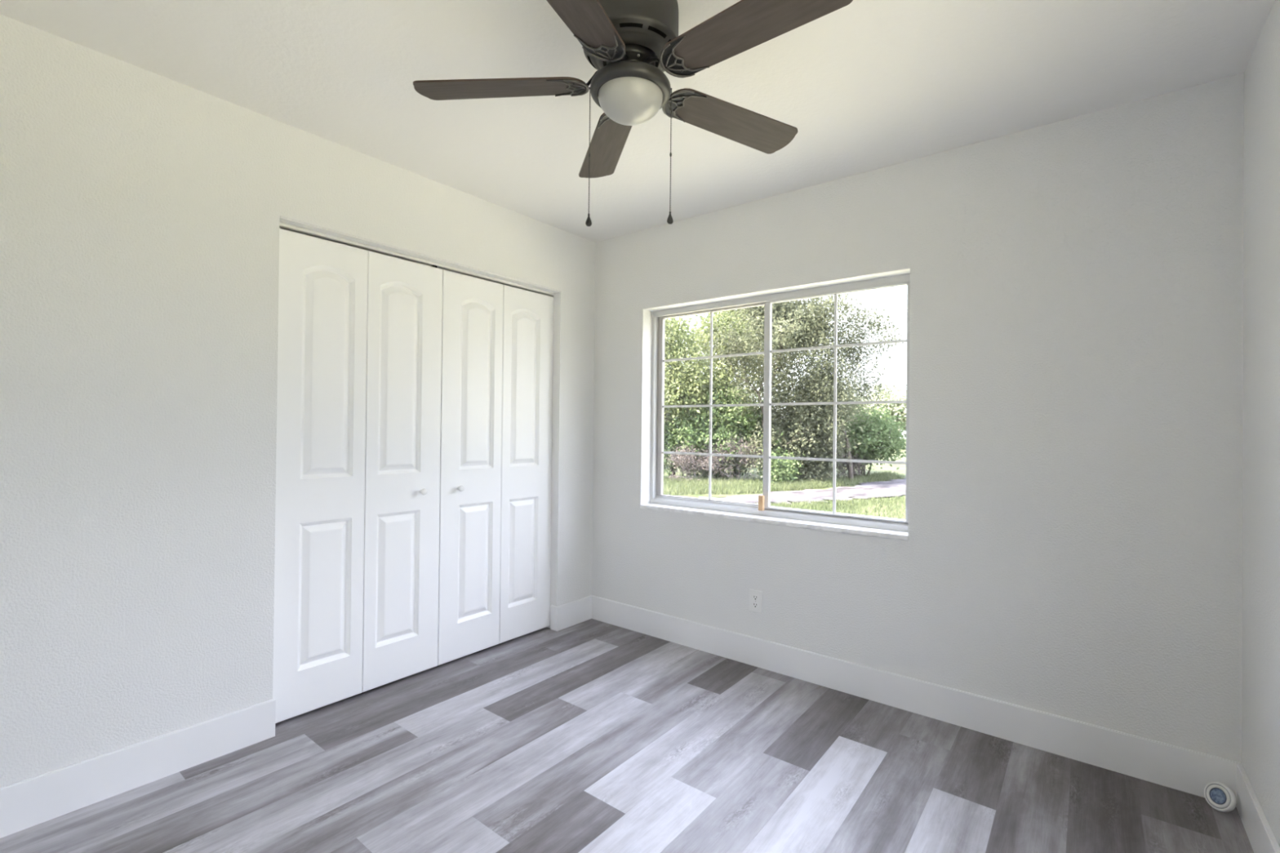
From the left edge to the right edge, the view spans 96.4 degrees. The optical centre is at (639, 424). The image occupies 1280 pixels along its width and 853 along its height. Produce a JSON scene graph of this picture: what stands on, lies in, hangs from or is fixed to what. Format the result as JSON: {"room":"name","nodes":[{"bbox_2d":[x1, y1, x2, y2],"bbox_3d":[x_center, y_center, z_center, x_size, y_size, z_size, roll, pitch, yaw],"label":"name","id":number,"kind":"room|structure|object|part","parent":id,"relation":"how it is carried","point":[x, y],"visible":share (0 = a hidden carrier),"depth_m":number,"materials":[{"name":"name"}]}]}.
{"room":"empty bedroom","nodes":[
{"label":"empty bedroom","id":0,"kind":"room"},
{"bbox_2d":[0,13,595,787],"bbox_3d":[-1.292,0.046,2.563,0.115,2.500,3.050,0,0,38],"label":"wall","id":1,"kind":"structure","parent":0,"point":[142,211],"depth_m":1.98,"materials":[{"name":"white paint"}]},
{"bbox_2d":[0,698,275,838],"bbox_3d":[-1.823,1.153,1.794,0.014,0.146,1.211,0,0,38],"label":"baseboard","id":2,"kind":"structure","parent":1,"relation":"attached to","point":[26,803],"depth_m":1.92,"materials":[{"name":"white paint"}]},
{"bbox_2d":[279,222,554,295],"bbox_3d":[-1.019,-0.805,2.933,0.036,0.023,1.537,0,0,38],"label":"closet track","id":3,"kind":"object","parent":1,"relation":"attached to","point":[281,224],"visible":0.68,"depth_m":2.76,"materials":[{"name":"white metal"}]},
{"bbox_2d":[272,228,442,723],"bbox_3d":[-1.255,0.213,2.616,0.069,2.020,0.766,0,0,38],"label":"door","id":4,"kind":"structure","parent":3,"relation":"hanging from","point":[357,559],"depth_m":2.57,"materials":[{"name":"white paint"}]},
{"bbox_3d":[-1.069,0.331,2.824,0.034,0.032,0.032,0,0,38],"label":"knob","id":5,"kind":"part","parent":4,"relation":"part of","materials":[{"name":"white metal"}]},
{"bbox_2d":[437,269,553,665],"bbox_3d":[-0.778,0.222,3.220,0.069,2.020,0.766,0,0,38],"label":"door","id":6,"kind":"structure","parent":3,"relation":"hanging from","point":[497,339],"depth_m":3.18,"materials":[{"name":"white paint"}]},
{"bbox_3d":[-0.938,0.334,2.990,0.034,0.032,0.032,0,0,38],"label":"knob","id":7,"kind":"part","parent":6,"relation":"part of","materials":[{"name":"white metal"}]},
{"bbox_2d":[550,595,592,631],"bbox_3d":[-0.425,1.179,3.602,0.059,0.146,0.318,0,0,38],"label":"baseboard","id":8,"kind":"structure","parent":1,"relation":"attached to","point":[572,613],"depth_m":3.55,"materials":[{"name":"white paint"}]},
{"bbox_2d":[0,618,1253,852],"bbox_3d":[-0.452,1.240,1.832,3.799,0.001,3.170,0,0,38],"label":"floor","id":9,"kind":"structure","parent":0,"point":[591,735],"depth_m":2.01,"materials":[{"name":"plastic"}]},
{"bbox_2d":[1204,782,1236,812],"bbox_3d":[1.900,1.219,1.874,0.049,0.082,0.085,1,0,-9],"label":"round device","id":10,"kind":"object","parent":9,"relation":"on","point":[1219,796],"visible":1,"depth_m":1.87,"materials":[{"name":"white plastic"}]},
{"bbox_2d":[0,0,1275,242],"bbox_3d":[-0.354,-1.274,1.842,4.139,0.150,3.550,0,0,38],"label":"ceiling","id":11,"kind":"structure","parent":0,"point":[864,86],"depth_m":1.95,"materials":[{"name":"white paint"}]},
{"bbox_2d":[413,0,853,226],"bbox_3d":[0.010,-0.881,1.609,1.206,0.631,1.250,0,0,38],"label":"ceiling fan","id":12,"kind":"object","parent":11,"relation":"hanging from","point":[630,44],"visible":1,"depth_m":1.57,"materials":[{"name":"brown wood"}]},
{"bbox_3d":[-0.406,-0.980,1.670,0.504,0.006,0.139,1,11,4],"label":"blade","id":13,"kind":"part","parent":12,"relation":"part of","materials":[{"name":"brown wood"}]},
{"bbox_3d":[-0.170,-0.980,1.290,0.139,0.006,0.504,13,4,22],"label":"blade","id":14,"kind":"part","parent":12,"relation":"part of","materials":[{"name":"brown wood"}]},
{"bbox_3d":[-0.145,-0.778,1.641,0.003,0.370,0.003,0,0,38],"label":"pull chain","id":15,"kind":"part","parent":12,"relation":"part of","materials":[{"name":"brown metal"}]},
{"bbox_3d":[-0.121,-0.998,1.647,0.086,0.060,0.022,1,4,4],"label":"arm","id":16,"kind":"part","parent":12,"relation":"part of","materials":[{"name":"black metal"}]},
{"bbox_3d":[-0.117,-0.975,2.011,0.139,0.006,0.504,-11,2,-14],"label":"blade","id":17,"kind":"part","parent":12,"relation":"part of","materials":[{"name":"brown wood"}]},
{"bbox_3d":[-0.060,-0.998,1.554,0.022,0.060,0.086,5,1,22],"label":"arm","id":18,"kind":"part","parent":12,"relation":"part of","materials":[{"name":"black metal"}]},
{"bbox_3d":[-0.027,-0.907,1.642,0.185,0.071,0.185,0,0,38],"label":"lamp shade","id":19,"kind":"part","parent":12,"relation":"part of","materials":[{"name":"white glass"}]},
{"bbox_3d":[-0.026,-1.026,1.642,0.140,0.082,0.140,0,0,38],"label":"motor","id":20,"kind":"part","parent":12,"relation":"part of","materials":[{"name":"black metal"}]},
{"bbox_3d":[0.047,-0.996,1.583,0.086,0.060,0.022,0,-5,40],"label":"arm","id":21,"kind":"part","parent":12,"relation":"part of","materials":[{"name":"black metal"}]},
{"bbox_3d":[0.088,-0.780,1.641,0.003,0.361,0.003,0,0,38],"label":"pull chain","id":22,"kind":"part","parent":12,"relation":"part of","materials":[{"name":"brown metal"}]},
{"bbox_3d":[0.296,-0.972,1.842,0.504,0.006,0.139,1,-12,-32],"label":"blade","id":23,"kind":"part","parent":12,"relation":"part of","materials":[{"name":"brown wood"}]},
{"bbox_3d":[0.264,-0.975,1.397,0.504,0.006,0.139,0,-12,40],"label":"blade","id":24,"kind":"part","parent":12,"relation":"part of","materials":[{"name":"brown wood"}]},
{"bbox_2d":[591,73,1244,763],"bbox_3d":[0.916,0.041,2.897,3.169,2.440,0.210,0,0,38],"label":"wall","id":25,"kind":"structure","parent":0,"point":[1073,549],"depth_m":2.28,"materials":[{"name":"white paint"}]},
{"bbox_2d":[749,588,762,613],"bbox_3d":[0.605,0.924,2.991,0.076,0.115,0.008,0,0,38],"label":"wall outlet","id":26,"kind":"object","parent":25,"relation":"attached to","point":[755,596],"visible":1,"depth_m":2.99,"materials":[{"name":"white plastic"}]},
{"bbox_2d":[752,602,758,608],"bbox_3d":[0.603,0.943,2.989,0.034,0.027,0.002,0,0,38],"label":"receptacle","id":27,"kind":"object","parent":26,"relation":"attached to","point":[755,605],"depth_m":2.99,"materials":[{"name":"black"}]},
{"bbox_2d":[752,594,758,600],"bbox_3d":[0.603,0.904,2.989,0.034,0.027,0.002,0,0,38],"label":"receptacle","id":28,"kind":"object","parent":26,"relation":"attached to","point":[755,597],"depth_m":2.99,"materials":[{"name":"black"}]},
{"bbox_2d":[640,502,907,541],"bbox_3d":[0.624,0.504,3.043,1.509,0.025,0.104,0,0,38],"label":"window sill","id":29,"kind":"structure","parent":25,"relation":"attached to","point":[903,535],"depth_m":2.91,"materials":[{"name":"stone"}]},
{"bbox_2d":[758,495,764,511],"bbox_3d":[0.651,0.422,3.071,0.026,0.080,0.020,0,0,38],"label":"wooden block","id":30,"kind":"object","parent":29,"relation":"on","point":[761,498],"visible":1,"depth_m":3.06,"materials":[{"name":"brown wood"}]},
{"bbox_2d":[650,273,910,532],"bbox_3d":[0.685,-0.102,3.116,1.509,1.189,0.075,0,0,38],"label":"window","id":31,"kind":"structure","parent":25,"relation":"in","point":[659,317],"depth_m":3.09,"materials":[{"name":"silver metal"}]},
{"bbox_3d":[0.413,-0.110,3.345,0.752,1.121,0.024,0,0,38],"label":"sash","id":32,"kind":"part","parent":31,"relation":"part of","materials":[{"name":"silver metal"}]},
{"bbox_3d":[0.963,-0.100,2.876,0.736,1.108,0.022,0,0,38],"label":"sash","id":33,"kind":"part","parent":31,"relation":"part of","materials":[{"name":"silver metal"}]},
{"bbox_2d":[591,595,1242,797],"bbox_3d":[0.841,1.187,2.797,2.925,0.146,0.014,0,0,38],"label":"baseboard","id":34,"kind":"structure","parent":25,"relation":"attached to","point":[1176,767],"depth_m":2.40,"materials":[{"name":"white paint"}]},
{"bbox_2d":[1241,0,1279,847],"bbox_3d":[1.081,0.028,0.564,0.210,2.440,3.250,0,0,38],"label":"wall","id":35,"kind":"structure","parent":0,"point":[1260,633],"depth_m":1.69,"materials":[{"name":"white paint"}]},
{"bbox_2d":[1235,763,1279,852],"bbox_3d":[1.039,1.175,0.699,0.014,0.146,3.036,0,0,38],"label":"baseboard","id":36,"kind":"structure","parent":35,"relation":"attached to","point":[1262,839],"depth_m":1.70,"materials":[{"name":"white paint"}]},
{"label":"outside","id":37,"kind":"structure","parent":0,"visible":0},
{"bbox_2d":[663,438,906,519],"bbox_3d":[-0.318,1.554,3.715,240.000,0.001,240.000,0,0,38],"label":"ground","id":38,"kind":"structure","parent":37,"point":[902,468],"depth_m":18.62,"materials":[{"name":"soil"}]},
{"bbox_2d":[665,441,733,481],"bbox_3d":[1.619,1.112,16.615,2.012,1.451,2.401,1,0,1],"label":"brush pile","id":39,"kind":"object","parent":38,"relation":"on","point":[685,459],"visible":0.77,"depth_m":16.23,"materials":[{"name":"brown plant"}]},
{"bbox_2d":[663,314,761,477],"bbox_3d":[1.434,-1.232,17.808,4.884,5.907,3.614,1,0,3],"label":"tree","id":40,"kind":"object","parent":38,"relation":"on","point":[681,382],"visible":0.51,"depth_m":17.07,"materials":[{"name":"green plant"}]},
{"bbox_2d":[695,432,763,480],"bbox_3d":[2.845,0.998,16.718,2.513,1.705,2.415,1,0,3],"label":"bush","id":41,"kind":"object","parent":38,"relation":"on","point":[744,459],"visible":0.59,"depth_m":16.22,"materials":[{"name":"green plant"}]},
{"bbox_2d":[666,304,801,473],"bbox_3d":[2.992,-2.017,19.737,5.406,7.571,5.604,0,0,38],"label":"tree","id":42,"kind":"object","parent":38,"relation":"on","point":[717,315],"visible":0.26,"depth_m":18.93,"materials":[{"name":"green plant"}]},
{"bbox_2d":[663,381,808,480],"bbox_3d":[2.326,0.238,17.731,5.456,3.086,3.688,1,0,4],"label":"bush","id":43,"kind":"object","parent":38,"relation":"on","point":[700,441],"visible":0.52,"depth_m":16.75,"materials":[{"name":"green plant"}]},
{"bbox_2d":[751,448,802,484],"bbox_3d":[3.915,1.168,15.946,1.406,1.165,1.597,1,0,-19],"label":"bush","id":44,"kind":"object","parent":38,"relation":"on","point":[781,468],"visible":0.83,"depth_m":15.52,"materials":[{"name":"green plant"}]},
{"bbox_2d":[697,292,867,453],"bbox_3d":[4.401,-1.596,16.623,5.383,6.716,4.130,1,0,-40],"label":"tree","id":45,"kind":"object","parent":38,"relation":"on","point":[791,327],"visible":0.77,"depth_m":15.93,"materials":[{"name":"green plant"}]},
{"bbox_2d":[662,469,904,495],"bbox_3d":[4.075,1.576,16.274,11.218,0.210,4.528,1,0,-17],"label":"grass","id":46,"kind":"structure","parent":38,"relation":"on","point":[695,486],"depth_m":15.02,"materials":[{"name":"green plant"}]},
{"bbox_2d":[734,382,863,484],"bbox_3d":[4.516,0.457,17.071,3.460,3.432,4.420,1,0,10],"label":"bush","id":47,"kind":"object","parent":38,"relation":"on","point":[813,446],"visible":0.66,"depth_m":16.07,"materials":[{"name":"green plant"}]},
{"bbox_2d":[753,495,905,519],"bbox_3d":[6.423,1.622,11.551,12.930,0.105,4.306,1,0,-13],"label":"grass","id":48,"kind":"structure","parent":38,"relation":"on","point":[806,504],"depth_m":11.29,"materials":[{"name":"green plant"}]},
{"bbox_2d":[756,291,906,479],"bbox_3d":[5.831,-1.353,17.037,4.542,6.253,3.554,1,0,-29],"label":"tree","id":49,"kind":"object","parent":38,"relation":"on","point":[872,327],"visible":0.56,"depth_m":16.68,"materials":[{"name":"green plant"}]},
{"bbox_2d":[816,445,873,479],"bbox_3d":[6.047,1.248,18.041,2.234,1.428,1.808,1,0,-1],"label":"bush","id":50,"kind":"object","parent":38,"relation":"on","point":[855,464],"visible":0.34,"depth_m":17.70,"materials":[{"name":"green plant"}]},
{"bbox_2d":[827,382,871,422],"bbox_3d":[17.703,-1.050,49.902,5.329,6.289,4.936,0,0,38],"label":"tree","id":51,"kind":"object","parent":38,"relation":"on","point":[846,382],"visible":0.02,"depth_m":48.98,"materials":[{"name":"green plant"}]},
{"bbox_2d":[826,403,906,475],"bbox_3d":[7.228,0.524,18.889,3.567,2.559,3.714,1,0,-37],"label":"bush","id":52,"kind":"object","parent":38,"relation":"on","point":[875,441],"visible":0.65,"depth_m":17.92,"materials":[{"name":"green plant"}]},
{"bbox_2d":[857,377,906,431],"bbox_3d":[20.600,-0.939,49.871,6.086,6.297,5.554,1,0,-25],"label":"tree","id":53,"kind":"object","parent":38,"relation":"on","point":[891,396],"visible":0.18,"depth_m":48.68,"materials":[{"name":"green plant"}]},
{"bbox_2d":[886,379,906,436],"bbox_3d":[23.708,-0.804,48.117,6.105,5.978,5.317,0,0,38],"label":"tree","id":54,"kind":"object","parent":38,"relation":"on","point":[903,413],"visible":0.13,"depth_m":48.35,"materials":[{"name":"green plant"}]},
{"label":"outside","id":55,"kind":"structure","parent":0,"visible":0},
{"bbox_2d":[698,477,906,504],"bbox_3d":[15.613,1.775,17.877,31.404,0.054,8.325,1,0,-22],"label":"track","id":56,"kind":"object","parent":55,"point":[896,487],"visible":0.26,"depth_m":13.46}
]}

